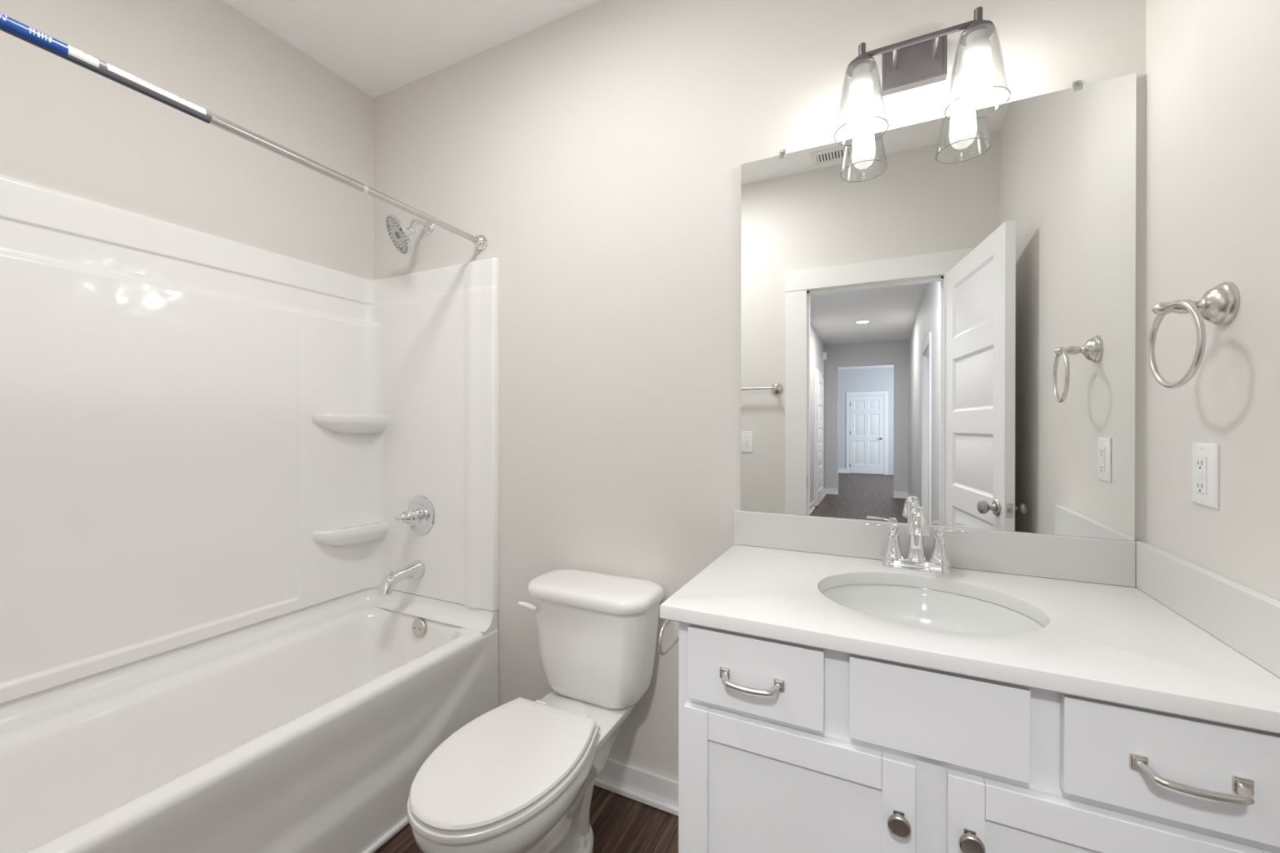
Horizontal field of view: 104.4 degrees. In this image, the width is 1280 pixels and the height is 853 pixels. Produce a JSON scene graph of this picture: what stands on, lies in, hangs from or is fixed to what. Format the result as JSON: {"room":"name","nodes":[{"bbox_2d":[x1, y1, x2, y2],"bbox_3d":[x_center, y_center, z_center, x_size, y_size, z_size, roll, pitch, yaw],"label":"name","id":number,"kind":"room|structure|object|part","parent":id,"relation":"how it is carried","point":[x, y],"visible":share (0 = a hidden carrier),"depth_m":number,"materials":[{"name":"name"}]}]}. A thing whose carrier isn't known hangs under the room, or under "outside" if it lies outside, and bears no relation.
{"room":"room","nodes":[
{"label":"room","id":0,"kind":"room"},
{"bbox_2d":[0,0,373,279],"bbox_3d":[-1.626,-0.125,1.535,0.100,2.742,1.672,0,0,26],"label":"wall","id":1,"kind":"structure","parent":0,"point":[66,126],"depth_m":1.67,"materials":[{"name":"white paint"}]},
{"bbox_2d":[0,174,498,703],"bbox_3d":[-1.224,0.029,1.404,0.736,1.376,1.556,0,0,26],"label":"tub surround","id":2,"kind":"object","parent":1,"relation":"attached to","point":[203,435],"visible":1,"depth_m":1.68,"materials":[{"name":"white plastic"}]},
{"bbox_2d":[312,413,388,433],"bbox_3d":[-1.212,-0.011,2.086,0.108,0.080,0.272,0,0,26],"label":"shelf","id":3,"kind":"object","parent":2,"relation":"attached to","point":[322,423],"depth_m":2.06,"materials":[{"name":"white plastic"}]},
{"bbox_2d":[312,522,388,546],"bbox_3d":[-1.213,0.462,2.087,0.108,0.080,0.272,0,0,26],"label":"shelf","id":4,"kind":"object","parent":2,"relation":"attached to","point":[340,534],"depth_m":2.08,"materials":[{"name":"white plastic"}]},
{"bbox_2d":[377,560,423,595],"bbox_3d":[-0.981,0.618,2.019,0.074,0.103,0.180,0,0,26],"label":"tub spout","id":5,"kind":"object","parent":2,"relation":"attached to","point":[415,570],"visible":1,"depth_m":2.01,"materials":[{"name":"silver metal"}]},
{"bbox_3d":[-0.998,0.585,1.984,0.019,0.022,0.019,0,0,26],"label":"diverter knob","id":6,"kind":"part","parent":5,"relation":"part of","materials":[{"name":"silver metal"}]},
{"bbox_2d":[394,495,433,533],"bbox_3d":[-0.953,0.373,2.041,0.161,0.161,0.117,0,0,26],"label":"tub valve","id":7,"kind":"object","parent":2,"relation":"attached to","point":[419,514],"visible":1,"depth_m":2.06,"materials":[{"name":"silver metal"}]},
{"bbox_3d":[-0.965,0.371,2.017,0.058,0.058,0.063,0,0,26],"label":"handle","id":8,"kind":"part","parent":7,"relation":"part of","materials":[{"name":"silver metal"}]},
{"bbox_2d":[0,587,498,852],"bbox_3d":[-1.222,0.982,1.404,0.743,0.529,1.554,0,0,26],"label":"bathtub","id":9,"kind":"object","parent":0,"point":[311,729],"visible":0.96,"depth_m":1.45,"materials":[{"name":"white plastic"}]},
{"bbox_3d":[-0.901,0.820,2.019,0.075,0.075,0.018,0,0,26],"label":"overflow plate","id":10,"kind":"part","parent":9,"relation":"part of","materials":[{"name":"silver metal"}]},
{"bbox_2d":[363,816,408,852],"bbox_3d":[-0.890,1.238,1.234,0.018,0.020,1.510,0,0,26],"label":"trim","id":11,"kind":"structure","parent":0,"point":[404,822],"depth_m":1.49,"materials":[{"name":"white paint"}]},
{"bbox_2d":[222,0,601,97],"bbox_3d":[-0.378,-1.533,0.983,2.820,0.080,1.772,0,0,26],"label":"ceiling","id":12,"kind":"structure","parent":0,"point":[380,47],"depth_m":1.86,"materials":[{"name":"white paint"}]},
{"bbox_2d":[373,785,678,852],"bbox_3d":[-2.475,1.297,-4.407,4.400,0.080,13.308,0,0,26],"label":"floor","id":13,"kind":"structure","parent":0,"point":[620,824],"depth_m":1.54,"materials":[{"name":"brown wood"}]},
{"bbox_2d":[406,568,664,852],"bbox_3d":[-0.266,0.876,1.370,0.444,0.745,0.769,0,0,26],"label":"toilet","id":14,"kind":"object","parent":13,"relation":"on","point":[518,777],"visible":1,"depth_m":1.36,"materials":[{"name":"white ceramic"}]},
{"bbox_3d":[-0.345,0.827,1.244,0.360,0.022,0.463,0,0,26],"label":"seat lid","id":15,"kind":"part","parent":14,"relation":"part of","materials":[{"name":"white plastic"}]},
{"bbox_3d":[-0.343,0.851,1.246,0.372,0.025,0.479,0,0,26],"label":"seat","id":16,"kind":"part","parent":14,"relation":"part of","materials":[{"name":"white plastic"}]},
{"bbox_3d":[-0.353,0.584,1.606,0.078,0.030,0.039,0,0,26],"label":"flush lever","id":17,"kind":"part","parent":14,"relation":"part of","materials":[{"name":"white plastic"}]},
{"bbox_3d":[-0.148,0.526,1.610,0.444,0.045,0.234,0,0,26],"label":"tank lid","id":18,"kind":"part","parent":14,"relation":"part of","materials":[{"name":"white ceramic"}]},
{"bbox_3d":[-0.146,0.709,1.617,0.412,0.332,0.199,0,0,26],"label":"tank","id":19,"kind":"part","parent":14,"relation":"part of","materials":[{"name":"white ceramic"}]},
{"bbox_2d":[678,622,1279,852],"bbox_3d":[0.595,0.821,1.046,0.910,0.858,0.610,0,0,26],"label":"vanity cabinet","id":20,"kind":"object","parent":13,"relation":"on","point":[784,747],"visible":0.97,"depth_m":0.81,"materials":[{"name":"white paint"}]},
{"bbox_2d":[658,619,679,655],"bbox_3d":[0.105,0.473,1.157,0.072,0.091,0.157,0,0,26],"label":"toilet paper holder","id":21,"kind":"object","parent":20,"relation":"attached to","point":[660,636],"visible":0.41,"depth_m":1.12,"materials":[{"name":"silver metal"}]},
{"bbox_3d":[0.202,0.476,0.920,0.122,0.021,0.040,0,0,26],"label":"handle","id":22,"kind":"part","parent":20,"relation":"part of","materials":[{"name":"silver metal"}]},
{"bbox_3d":[0.215,0.473,0.946,0.257,0.143,0.020,0,0,26],"label":"drawer","id":23,"kind":"part","parent":20,"relation":"part of","materials":[{"name":"white paint"}]},
{"bbox_3d":[0.275,0.849,0.917,0.408,0.573,0.020,0,0,26],"label":"door","id":24,"kind":"part","parent":20,"relation":"part of","materials":[{"name":"white paint"}]},
{"bbox_3d":[0.427,0.653,0.818,0.035,0.035,0.027,0,0,26],"label":"knob","id":25,"kind":"part","parent":20,"relation":"part of","materials":[{"name":"silver metal"}]},
{"bbox_2d":[659,544,1279,733],"bbox_3d":[0.590,0.376,1.064,0.938,0.030,0.585,0,0,26],"label":"countertop","id":26,"kind":"structure","parent":20,"relation":"on","point":[1116,644],"depth_m":0.88,"materials":[{"name":"white stone"}]},
{"bbox_2d":[865,506,971,573],"bbox_3d":[0.700,0.279,1.262,0.181,0.166,0.181,0,0,-20],"label":"faucet","id":27,"kind":"object","parent":26,"relation":"on","point":[939,561],"visible":1,"depth_m":1.24,"materials":[{"name":"silver metal"}]},
{"bbox_3d":[0.627,0.260,1.302,0.065,0.011,0.018,0,0,20],"label":"lever","id":28,"kind":"part","parent":27,"relation":"part of","materials":[{"name":"silver metal"}]},
{"bbox_3d":[0.659,0.297,1.289,0.050,0.088,0.050,0,0,26],"label":"handle","id":29,"kind":"part","parent":27,"relation":"part of","materials":[{"name":"silver metal"}]},
{"bbox_3d":[0.684,0.268,1.223,0.053,0.144,0.150,0,0,26],"label":"spout","id":30,"kind":"part","parent":27,"relation":"part of","materials":[{"name":"silver metal"}]},
{"bbox_3d":[0.751,0.297,1.244,0.050,0.088,0.050,0,0,26],"label":"handle","id":31,"kind":"part","parent":27,"relation":"part of","materials":[{"name":"silver metal"}]},
{"bbox_3d":[0.781,0.260,1.228,0.065,0.011,0.018,0,0,32],"label":"lever","id":32,"kind":"part","parent":27,"relation":"part of","materials":[{"name":"silver metal"}]},
{"bbox_2d":[821,583,1044,634],"bbox_3d":[0.598,0.459,1.050,0.461,0.136,0.394,0,0,26],"label":"sink basin","id":33,"kind":"object","parent":26,"relation":"in","point":[924,607],"visible":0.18,"depth_m":1.18,"materials":[{"name":"white ceramic"}]},
{"bbox_2d":[1134,540,1279,677],"bbox_3d":[1.004,0.311,0.864,0.020,0.103,0.583,0,0,26],"label":"side splash","id":34,"kind":"object","parent":26,"relation":"on","point":[1246,620],"visible":1,"depth_m":0.85,"materials":[{"name":"white stone"}]},
{"bbox_3d":[0.517,0.649,0.774,0.035,0.035,0.027,0,0,26],"label":"knob","id":35,"kind":"part","parent":20,"relation":"part of","materials":[{"name":"silver metal"}]},
{"bbox_3d":[0.684,0.849,0.719,0.408,0.574,0.020,0,0,26],"label":"door","id":36,"kind":"part","parent":20,"relation":"part of","materials":[{"name":"white paint"}]},
{"bbox_3d":[0.748,0.472,0.688,0.258,0.143,0.020,0,0,26],"label":"drawer","id":37,"kind":"part","parent":20,"relation":"part of","materials":[{"name":"white paint"}]},
{"bbox_3d":[0.739,0.472,0.659,0.122,0.021,0.040,0,0,26],"label":"handle","id":38,"kind":"part","parent":20,"relation":"part of","materials":[{"name":"silver metal"}]},
{"bbox_2d":[373,0,1146,781],"bbox_3d":[-0.015,-0.123,1.738,2.820,2.742,0.100,0,0,26],"label":"wall","id":39,"kind":"structure","parent":0,"point":[597,151],"depth_m":1.68,"materials":[{"name":"white paint"}]},
{"bbox_2d":[0,13,487,249],"bbox_3d":[-0.971,-0.733,1.280,0.060,0.060,1.558,0,0,26],"label":"shower curtain rod","id":40,"kind":"object","parent":39,"relation":"attached to","point":[9,25],"visible":1,"depth_m":1.13,"materials":[{"name":"grey metal"}]},
{"bbox_2d":[0,13,68,57],"bbox_3d":[-1.203,-0.733,0.801,0.028,0.026,0.373,0,0,26],"label":"print","id":41,"kind":"object","parent":40,"relation":"on","point":[9,25],"depth_m":0.93,"materials":[{"name":"blue plastic"}]},
{"bbox_2d":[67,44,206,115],"bbox_3d":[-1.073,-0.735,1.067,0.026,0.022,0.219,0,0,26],"label":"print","id":42,"kind":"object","parent":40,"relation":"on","point":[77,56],"depth_m":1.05,"materials":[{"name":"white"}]},
{"bbox_2d":[67,53,212,121],"bbox_3d":[-1.071,-0.733,1.072,0.026,0.026,0.230,0,0,26],"label":"print","id":43,"kind":"object","parent":40,"relation":"on","point":[89,62],"depth_m":1.06},
{"bbox_2d":[385,213,434,255],"bbox_3d":[-0.945,-0.788,2.025,0.150,0.184,0.194,0,0,26],"label":"sprayer","id":44,"kind":"object","parent":39,"relation":"attached to","point":[398,233],"visible":0.98,"depth_m":1.99,"materials":[{"name":"silver metal"}]},
{"bbox_3d":[-0.917,-0.821,2.054,0.033,0.089,0.115,0,0,17],"label":"arm","id":45,"kind":"part","parent":44,"relation":"part of","materials":[{"name":"silver metal"}]},
{"bbox_2d":[594,757,678,816],"bbox_3d":[-0.124,1.200,1.721,0.970,0.095,0.030,0,0,26],"label":"baseboard","id":46,"kind":"structure","parent":39,"relation":"attached to","point":[655,790],"depth_m":1.66,"materials":[{"name":"white paint"}]},
{"bbox_2d":[833,6,1011,146],"bbox_3d":[0.688,-0.878,1.238,0.376,0.255,0.184,0,0,26],"label":"vanity light","id":47,"kind":"object","parent":39,"relation":"attached to","point":[921,60],"visible":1,"depth_m":1.25,"materials":[{"name":"grey metal"}]},
{"bbox_3d":[0.564,-0.826,1.267,0.059,0.064,0.059,0,0,26],"label":"bulb","id":48,"kind":"part","parent":47,"relation":"part of","materials":[{"name":"white glass"}]},
{"bbox_3d":[0.564,-0.886,1.267,0.057,0.057,0.057,0,0,26],"label":"bulb","id":49,"kind":"part","parent":47,"relation":"part of","materials":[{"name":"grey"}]},
{"bbox_3d":[0.655,-0.947,1.275,0.010,0.016,0.094,0,0,26],"label":"arm","id":50,"kind":"part","parent":47,"relation":"part of","materials":[{"name":"silver metal"}]},
{"bbox_3d":[0.735,-0.947,1.236,0.010,0.016,0.094,0,0,26],"label":"arm","id":51,"kind":"part","parent":47,"relation":"part of","materials":[{"name":"silver metal"}]},
{"bbox_3d":[0.787,-0.886,1.159,0.057,0.057,0.057,0,0,26],"label":"bulb","id":52,"kind":"part","parent":47,"relation":"part of","materials":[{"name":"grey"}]},
{"bbox_3d":[0.787,-0.825,1.159,0.059,0.064,0.059,0,0,26],"label":"bulb","id":53,"kind":"part","parent":47,"relation":"part of","materials":[{"name":"white glass"}]},
{"bbox_2d":[733,510,1135,587],"bbox_3d":[0.703,0.309,1.323,0.922,0.103,0.020,0,0,26],"label":"backsplash","id":54,"kind":"structure","parent":39,"relation":"attached to","point":[1075,558],"depth_m":1.25,"materials":[{"name":"white stone"}]},
{"bbox_2d":[740,72,1136,541],"bbox_3d":[0.715,-0.271,1.319,0.901,1.056,0.006,0,0,26],"label":"wall mirror","id":55,"kind":"object","parent":39,"relation":"attached to","point":[938,316],"visible":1,"depth_m":1.27,"materials":[{"name":"clear glass"}]},
{"bbox_2d":[1144,0,1279,600],"bbox_3d":[0.821,-0.119,0.347,0.100,2.742,1.672,0,0,26],"label":"wall","id":56,"kind":"structure","parent":0,"point":[1212,136],"depth_m":0.88,"materials":[{"name":"white paint"}]},
{"bbox_2d":[1147,281,1239,388],"bbox_3d":[0.961,-0.159,0.859,0.095,0.183,0.153,0,0,26],"label":"towel ring","id":57,"kind":"object","parent":56,"relation":"attached to","point":[1220,304],"visible":1,"depth_m":0.85,"materials":[{"name":"silver metal"}]},
{"bbox_3d":[0.959,-0.212,0.885,0.069,0.025,0.025,0,0,26],"label":"post","id":58,"kind":"part","parent":57,"relation":"part of","materials":[{"name":"silver metal"}]},
{"bbox_2d":[1191,442,1218,509],"bbox_3d":[1.033,0.088,0.911,0.009,0.115,0.077,0,0,26],"label":"power outlet","id":59,"kind":"object","parent":56,"relation":"attached to","point":[1205,456],"visible":1,"depth_m":0.90,"materials":[{"name":"white plastic"}]},
{"bbox_2d":[1195,455,1207,493],"bbox_3d":[1.031,0.088,0.911,0.004,0.067,0.033,0,0,26],"label":"receptacle","id":60,"kind":"object","parent":59,"relation":"attached to","point":[1201,461],"depth_m":0.91,"materials":[{"name":"white plastic"}]}
]}

